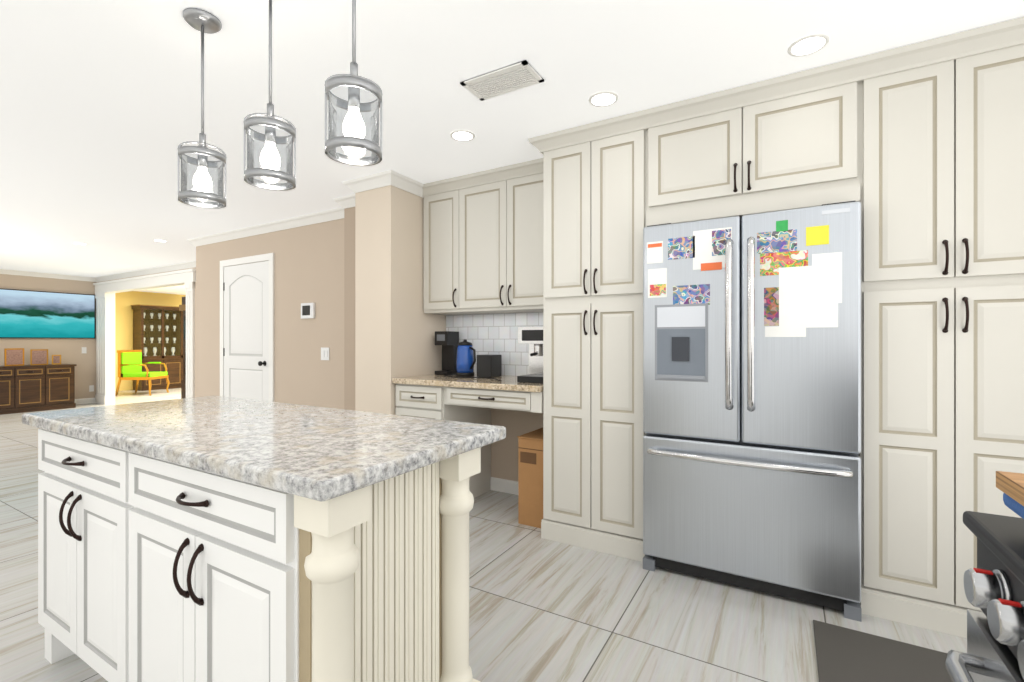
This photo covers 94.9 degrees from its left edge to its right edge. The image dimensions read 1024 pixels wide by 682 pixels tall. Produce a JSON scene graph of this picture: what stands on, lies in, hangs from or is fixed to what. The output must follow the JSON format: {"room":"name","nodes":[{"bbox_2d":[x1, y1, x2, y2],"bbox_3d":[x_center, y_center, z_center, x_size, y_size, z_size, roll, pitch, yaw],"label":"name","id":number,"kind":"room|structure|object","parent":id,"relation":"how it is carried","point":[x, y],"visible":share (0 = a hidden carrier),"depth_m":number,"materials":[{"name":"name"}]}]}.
{"room":"kitchen","nodes":[
{"label":"kitchen","id":0,"kind":"room"},
{"bbox_2d":[115,291,185,390],"bbox_3d":[-8.767,-0.015,12.322,0.150,2.400,4.680,0,0,30],"label":"wall","id":1,"kind":"structure","parent":0,"point":[124,301],"depth_m":11.33,"materials":[{"name":"yellow paint"}]},
{"bbox_2d":[0,185,542,480],"bbox_3d":[-4.076,-0.015,3.385,12.750,2.400,6.050,0,0,30],"label":"wall","id":2,"kind":"structure","parent":0,"point":[355,274],"depth_m":4.36,"materials":[{"name":"beige paint"}]},
{"bbox_2d":[0,269,92,281],"bbox_3d":[-9.413,-1.173,6.520,0.070,0.079,5.800,0,0,30],"label":"crown molding","id":3,"kind":"structure","parent":2,"relation":"attached to","point":[2,271],"depth_m":8.39,"materials":[{"name":"white paint"}]},
{"bbox_2d":[0,288,94,337],"bbox_3d":[-8.352,-0.466,8.361,0.042,0.835,1.470,0,0,30],"label":"painting","id":4,"kind":"object","parent":2,"relation":"attached to","point":[32,314],"visible":1,"depth_m":8.38,"materials":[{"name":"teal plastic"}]},
{"bbox_2d":[82,347,86,352],"bbox_3d":[-8.079,0.174,8.873,0.006,0.120,0.070,0,0,30],"label":"switch plate","id":5,"kind":"object","parent":2,"relation":"attached to","point":[84,349],"depth_m":8.88,"materials":[{"name":"white plastic"}]},
{"bbox_2d":[75,398,94,404],"bbox_3d":[-9.430,1.135,6.530,0.030,0.100,5.800,0,0,30],"label":"baseboard","id":6,"kind":"structure","parent":2,"relation":"attached to","point":[85,400],"depth_m":8.88,"materials":[{"name":"white paint"}]},
{"bbox_2d":[89,385,93,391],"bbox_3d":[-8.024,0.904,8.968,0.006,0.120,0.070,0,0,30],"label":"switch plate","id":7,"kind":"object","parent":2,"relation":"attached to","point":[91,387],"depth_m":8.97,"materials":[{"name":"white plastic"}]},
{"bbox_2d":[93,268,195,403],"bbox_3d":[-6.388,0.040,8.148,3.640,2.290,0.187,0,0,30],"label":"door frame","id":8,"kind":"structure","parent":2,"relation":"attached to","point":[105,291],"depth_m":8.70,"materials":[{"name":"white paint"}]},
{"bbox_2d":[93,261,195,281],"bbox_3d":[-5.660,-1.173,7.650,5.240,0.079,0.070,0,0,30],"label":"crown molding","id":9,"kind":"structure","parent":2,"relation":"attached to","point":[192,264],"depth_m":7.94,"materials":[{"name":"white paint"}]},
{"bbox_2d":[223,261,268,400],"bbox_3d":[-2.913,0.170,5.085,0.847,2.014,0.076,0,0,30],"label":"closet door","id":10,"kind":"structure","parent":2,"relation":"in","point":[246,331],"depth_m":5.10,"materials":[{"name":"white paint"}]},
{"bbox_2d":[220,253,273,401],"bbox_3d":[-2.893,0.137,5.115,0.993,2.097,0.028,0,0,30],"label":"door frame","id":11,"kind":"structure","parent":2,"relation":"attached to","point":[269,257],"depth_m":4.94,"materials":[{"name":"white paint"}]},
{"bbox_2d":[187,209,343,246],"bbox_3d":[-2.614,-1.173,4.912,2.920,0.079,0.080,0,0,30],"label":"crown molding","id":12,"kind":"structure","parent":2,"relation":"attached to","point":[327,215],"depth_m":4.84,"materials":[{"name":"white paint"}]},
{"bbox_2d":[301,303,314,318],"bbox_3d":[-1.989,-0.295,4.580,0.190,0.150,0.023,0,0,30],"label":"thermostat","id":13,"kind":"object","parent":2,"relation":"attached to","point":[307,310],"visible":0.96,"depth_m":4.57,"materials":[{"name":"white plastic"}]},
{"bbox_2d":[321,347,329,359],"bbox_3d":[-1.776,0.122,4.464,0.116,0.120,0.010,0,0,30],"label":"switch plate","id":14,"kind":"object","parent":2,"relation":"attached to","point":[325,353],"depth_m":4.46,"materials":[{"name":"white plastic"}]},
{"bbox_2d":[332,196,354,211],"bbox_3d":[-1.304,-1.173,3.912,0.490,0.079,0.090,0,0,30],"label":"crown molding","id":15,"kind":"structure","parent":2,"relation":"attached to","point":[345,202],"depth_m":3.98,"materials":[{"name":"white paint"}]},
{"bbox_2d":[342,170,400,196],"bbox_3d":[-1.053,-1.173,3.488,0.510,0.079,0.090,0,0,30],"label":"crown molding","id":16,"kind":"structure","parent":2,"relation":"attached to","point":[384,179],"depth_m":3.46,"materials":[{"name":"white paint"}]},
{"bbox_2d":[397,174,423,197],"bbox_3d":[-0.758,-1.173,3.559,0.070,0.079,0.330,0,0,30],"label":"crown molding","id":17,"kind":"structure","parent":2,"relation":"attached to","point":[410,185],"depth_m":3.55,"materials":[{"name":"white paint"}]},
{"bbox_2d":[422,177,475,316],"bbox_3d":[-0.475,-0.716,3.751,0.355,0.991,0.304,0,0,30],"label":"upper cabinet","id":18,"kind":"object","parent":2,"relation":"attached to","point":[441,198],"depth_m":3.61,"materials":[{"name":"beige paint"}]},
{"bbox_2d":[460,161,535,316],"bbox_3d":[0.045,-0.716,3.448,0.848,0.991,0.304,0,0,30],"label":"upper cabinet","id":19,"kind":"object","parent":2,"relation":"attached to","point":[498,206],"depth_m":3.36,"materials":[{"name":"beige paint"}]},
{"bbox_2d":[490,477,517,494],"bbox_3d":[-0.039,1.135,3.671,1.200,0.100,0.014,0,0,30],"label":"baseboard","id":20,"kind":"structure","parent":2,"relation":"attached to","point":[504,485],"depth_m":3.68,"materials":[{"name":"white paint"}]},
{"bbox_2d":[648,61,855,224],"bbox_3d":[1.275,-0.948,2.553,0.930,0.526,0.614,0,0,30],"label":"upper cabinet","id":21,"kind":"object","parent":2,"relation":"attached to","point":[785,143],"depth_m":2.25,"materials":[{"name":"beige paint"}]},
{"bbox_2d":[0,388,966,681],"bbox_3d":[-3.821,1.215,6.158,15.200,0.060,11.200,0,0,30],"label":"floor","id":22,"kind":"structure","parent":0,"point":[544,610],"depth_m":2.02,"materials":[{"name":"tile"}]},
{"bbox_2d":[0,364,76,414],"bbox_3d":[-8.334,0.800,7.812,0.535,0.770,1.540,0,0,30],"label":"sideboard","id":23,"kind":"object","parent":22,"relation":"on","point":[28,388],"visible":1,"depth_m":7.92,"materials":[{"name":"brown wood"}]},
{"bbox_2d":[4,348,23,365],"bbox_3d":[-8.310,0.268,7.843,0.088,0.290,0.240,0,0,30],"label":"picture frame","id":24,"kind":"object","parent":23,"relation":"on","point":[13,356],"visible":1,"depth_m":7.82,"materials":[{"name":"gold metal"}]},
{"bbox_2d":[30,349,47,364],"bbox_3d":[-8.160,0.278,8.106,0.083,0.270,0.220,0,0,30],"label":"picture frame","id":25,"kind":"object","parent":23,"relation":"on","point":[38,356],"visible":1,"depth_m":8.09,"materials":[{"name":"gold metal"}]},
{"bbox_2d":[52,355,60,364],"bbox_3d":[-8.049,0.328,8.296,0.084,0.170,0.120,0,0,30],"label":"picture frame","id":26,"kind":"object","parent":23,"relation":"on","point":[56,359],"visible":1,"depth_m":8.28,"materials":[{"name":"gold metal"}]},
{"bbox_2d":[115,350,169,395],"bbox_3d":[-8.230,0.695,10.487,0.744,0.990,0.680,0,0,-5],"label":"chair","id":27,"kind":"object","parent":22,"relation":"on","point":[130,364],"visible":0.98,"depth_m":10.28,"materials":[{"name":"fabric"}]},
{"bbox_2d":[131,304,182,390],"bbox_3d":[-8.742,0.160,11.649,0.470,2.050,1.000,0,0,30],"label":"china cabinet","id":28,"kind":"object","parent":22,"relation":"on","point":[157,333],"visible":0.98,"depth_m":11.62,"materials":[{"name":"brown wood"}]},
{"bbox_2d":[179,297,185,398],"bbox_3d":[-5.554,0.205,8.289,0.500,1.960,0.340,0,0,30],"label":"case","id":29,"kind":"object","parent":22,"relation":"on","point":[182,307],"visible":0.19,"depth_m":8.25,"materials":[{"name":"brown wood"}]},
{"bbox_2d":[22,420,480,681],"bbox_3d":[-0.934,0.745,1.563,1.605,0.880,0.592,0,0,30],"label":"kitchen island","id":30,"kind":"object","parent":22,"relation":"on","point":[213,539],"depth_m":1.23,"materials":[{"name":"white paint"}]},
{"bbox_2d":[22,396,505,503],"bbox_3d":[-0.903,0.284,1.587,1.662,0.039,0.675,0,0,30],"label":"island countertop","id":31,"kind":"structure","parent":30,"relation":"on","point":[330,454],"depth_m":1.30,"materials":[{"name":"grey stone"}]},
{"bbox_2d":[396,385,491,497],"bbox_3d":[-0.514,0.747,3.594,0.445,0.875,0.614,0,0,30],"label":"base cabinet","id":32,"kind":"object","parent":22,"relation":"on","point":[422,401],"depth_m":3.34,"materials":[{"name":"beige paint"}]},
{"bbox_2d":[392,373,539,392],"bbox_3d":[-0.193,0.289,3.393,1.203,0.039,0.639,0,0,30],"label":"countertop","id":33,"kind":"structure","parent":32,"relation":"on","point":[509,384],"depth_m":3.16,"materials":[{"name":"beige stone"}]},
{"bbox_2d":[435,331,458,374],"bbox_3d":[-0.526,0.096,3.789,0.126,0.345,0.160,0,0,30],"label":"coffee maker","id":34,"kind":"object","parent":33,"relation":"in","point":[448,341],"visible":0.88,"depth_m":3.77,"materials":[{"name":"black plastic"}]},
{"bbox_2d":[456,339,475,376],"bbox_3d":[-0.336,0.129,3.586,0.195,0.280,0.144,0,0,30],"label":"kettle","id":35,"kind":"object","parent":33,"relation":"on","point":[466,357],"visible":0.98,"depth_m":3.54,"materials":[{"name":"blue plastic"}]},
{"bbox_2d":[444,374,501,380],"bbox_3d":[-0.250,0.263,3.419,0.636,0.008,0.383,0,0,30],"label":"power cord","id":36,"kind":"object","parent":33,"relation":"on","point":[469,377],"visible":0.88,"depth_m":3.38,"materials":[{"name":"black plastic"}]},
{"bbox_2d":[477,354,501,377],"bbox_3d":[-0.172,0.186,3.542,0.130,0.165,0.150,0,0,30],"label":"box","id":37,"kind":"object","parent":33,"relation":"on","point":[489,365],"visible":1,"depth_m":3.48,"materials":[{"name":"black plastic"}]},
{"bbox_2d":[517,327,542,382],"bbox_3d":[0.214,0.088,3.161,0.220,0.360,0.381,0,0,30],"label":"espresso machine","id":38,"kind":"object","parent":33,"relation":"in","point":[532,337],"visible":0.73,"depth_m":3.05,"materials":[{"name":"silver metal"}]},
{"bbox_2d":[517,428,542,527],"bbox_3d":[0.223,0.902,3.156,0.220,0.565,0.380,0,0,30],"label":"cardboard box","id":39,"kind":"object","parent":22,"relation":"on","point":[530,478],"visible":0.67,"depth_m":3.01,"materials":[{"name":"brown cardboard"}]},
{"bbox_2d":[536,109,655,561],"bbox_3d":[0.601,-0.013,2.938,0.623,2.396,0.625,0,0,30],"label":"tall cabinet","id":40,"kind":"object","parent":22,"relation":"on","point":[592,180],"depth_m":2.67,"materials":[{"name":"beige paint"}]},
{"bbox_2d":[643,200,861,621],"bbox_3d":[1.221,0.294,2.460,0.919,1.782,0.739,0,0,30],"label":"refrigerator","id":41,"kind":"object","parent":22,"relation":"on","point":[752,398],"visible":1,"depth_m":2.17,"materials":[{"name":"silver metal"}]},
{"bbox_2d":[813,620,951,681],"bbox_3d":[1.461,1.179,1.496,0.820,0.009,0.655,0,0,30],"label":"floor mat","id":42,"kind":"object","parent":22,"relation":"on","point":[843,654],"visible":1,"depth_m":1.73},
{"bbox_2d":[852,17,1023,637],"bbox_3d":[1.941,-0.013,2.159,0.617,2.396,0.625,0,0,30],"label":"tall cabinet","id":43,"kind":"object","parent":22,"relation":"on","point":[916,149],"depth_m":1.92,"materials":[{"name":"beige paint"}]},
{"bbox_2d":[945,471,1023,681],"bbox_3d":[0.796,0.675,0.254,0.719,1.020,0.760,0,0,30],"label":"stove","id":44,"kind":"object","parent":22,"relation":"on","point":[994,585],"visible":1,"depth_m":0.64,"materials":[{"name":"metal"}]},
{"bbox_2d":[0,0,1023,294],"bbox_3d":[-3.821,-1.245,6.158,15.200,0.060,11.200,0,0,30],"label":"ceiling","id":45,"kind":"structure","parent":0,"point":[100,110],"depth_m":2.19,"materials":[{"name":"paint"}]},
{"bbox_2d":[72,242,87,244],"bbox_3d":[-5.378,-1.212,5.849,0.148,0.005,0.148,0,0,30],"label":"recessed light","id":46,"kind":"object","parent":45,"relation":"in","point":[79,243],"visible":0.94,"depth_m":5.84,"materials":[{"name":"white paint"}]},
{"bbox_2d":[153,239,167,241],"bbox_3d":[-4.250,-1.212,5.679,0.148,0.005,0.148,0,0,30],"label":"recessed light","id":47,"kind":"object","parent":45,"relation":"in","point":[158,240],"visible":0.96,"depth_m":5.66,"materials":[{"name":"white paint"}]},
{"bbox_2d":[177,8,226,208],"bbox_3d":[-1.167,-0.867,1.772,0.152,0.693,0.152,0,0,30],"label":"pendant light","id":48,"kind":"object","parent":45,"relation":"hanging from","point":[202,21],"visible":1,"depth_m":1.76,"materials":[{"name":"silver metal"}]},
{"bbox_2d":[243,0,295,190],"bbox_3d":[-0.798,-0.867,1.552,0.152,0.693,0.152,0,0,30],"label":"pendant light","id":49,"kind":"object","parent":45,"relation":"hanging from","point":[269,160],"visible":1,"depth_m":1.54,"materials":[{"name":"silver metal"}]},
{"bbox_2d":[324,0,382,165],"bbox_3d":[-0.445,-0.867,1.323,0.152,0.693,0.152,0,0,30],"label":"pendant light","id":50,"kind":"object","parent":45,"relation":"hanging from","point":[353,127],"visible":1,"depth_m":1.31,"materials":[{"name":"silver metal"}]},
{"bbox_2d":[450,130,474,140],"bbox_3d":[-0.292,-1.212,2.779,0.148,0.005,0.148,0,0,30],"label":"recessed light","id":51,"kind":"object","parent":45,"relation":"in","point":[461,135],"visible":1,"depth_m":2.77,"materials":[{"name":"white paint"}]},
{"bbox_2d":[460,60,543,100],"bbox_3d":[-0.047,-1.210,2.194,0.350,0.009,0.180,0,0,30],"label":"ceiling vent","id":52,"kind":"object","parent":45,"relation":"in","point":[508,79],"visible":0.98,"depth_m":2.18,"materials":[{"name":"white metal"}]},
{"bbox_2d":[589,91,617,106],"bbox_3d":[0.459,-1.212,2.359,0.148,0.005,0.148,0,0,30],"label":"recessed light","id":53,"kind":"object","parent":45,"relation":"in","point":[603,99],"visible":1,"depth_m":2.35,"materials":[{"name":"white paint"}]},
{"bbox_2d":[787,34,829,56],"bbox_3d":[1.216,-1.212,1.930,0.148,0.005,0.148,0,0,30],"label":"recessed light","id":54,"kind":"object","parent":45,"relation":"in","point":[808,45],"visible":1,"depth_m":1.93,"materials":[{"name":"white paint"}]}
]}

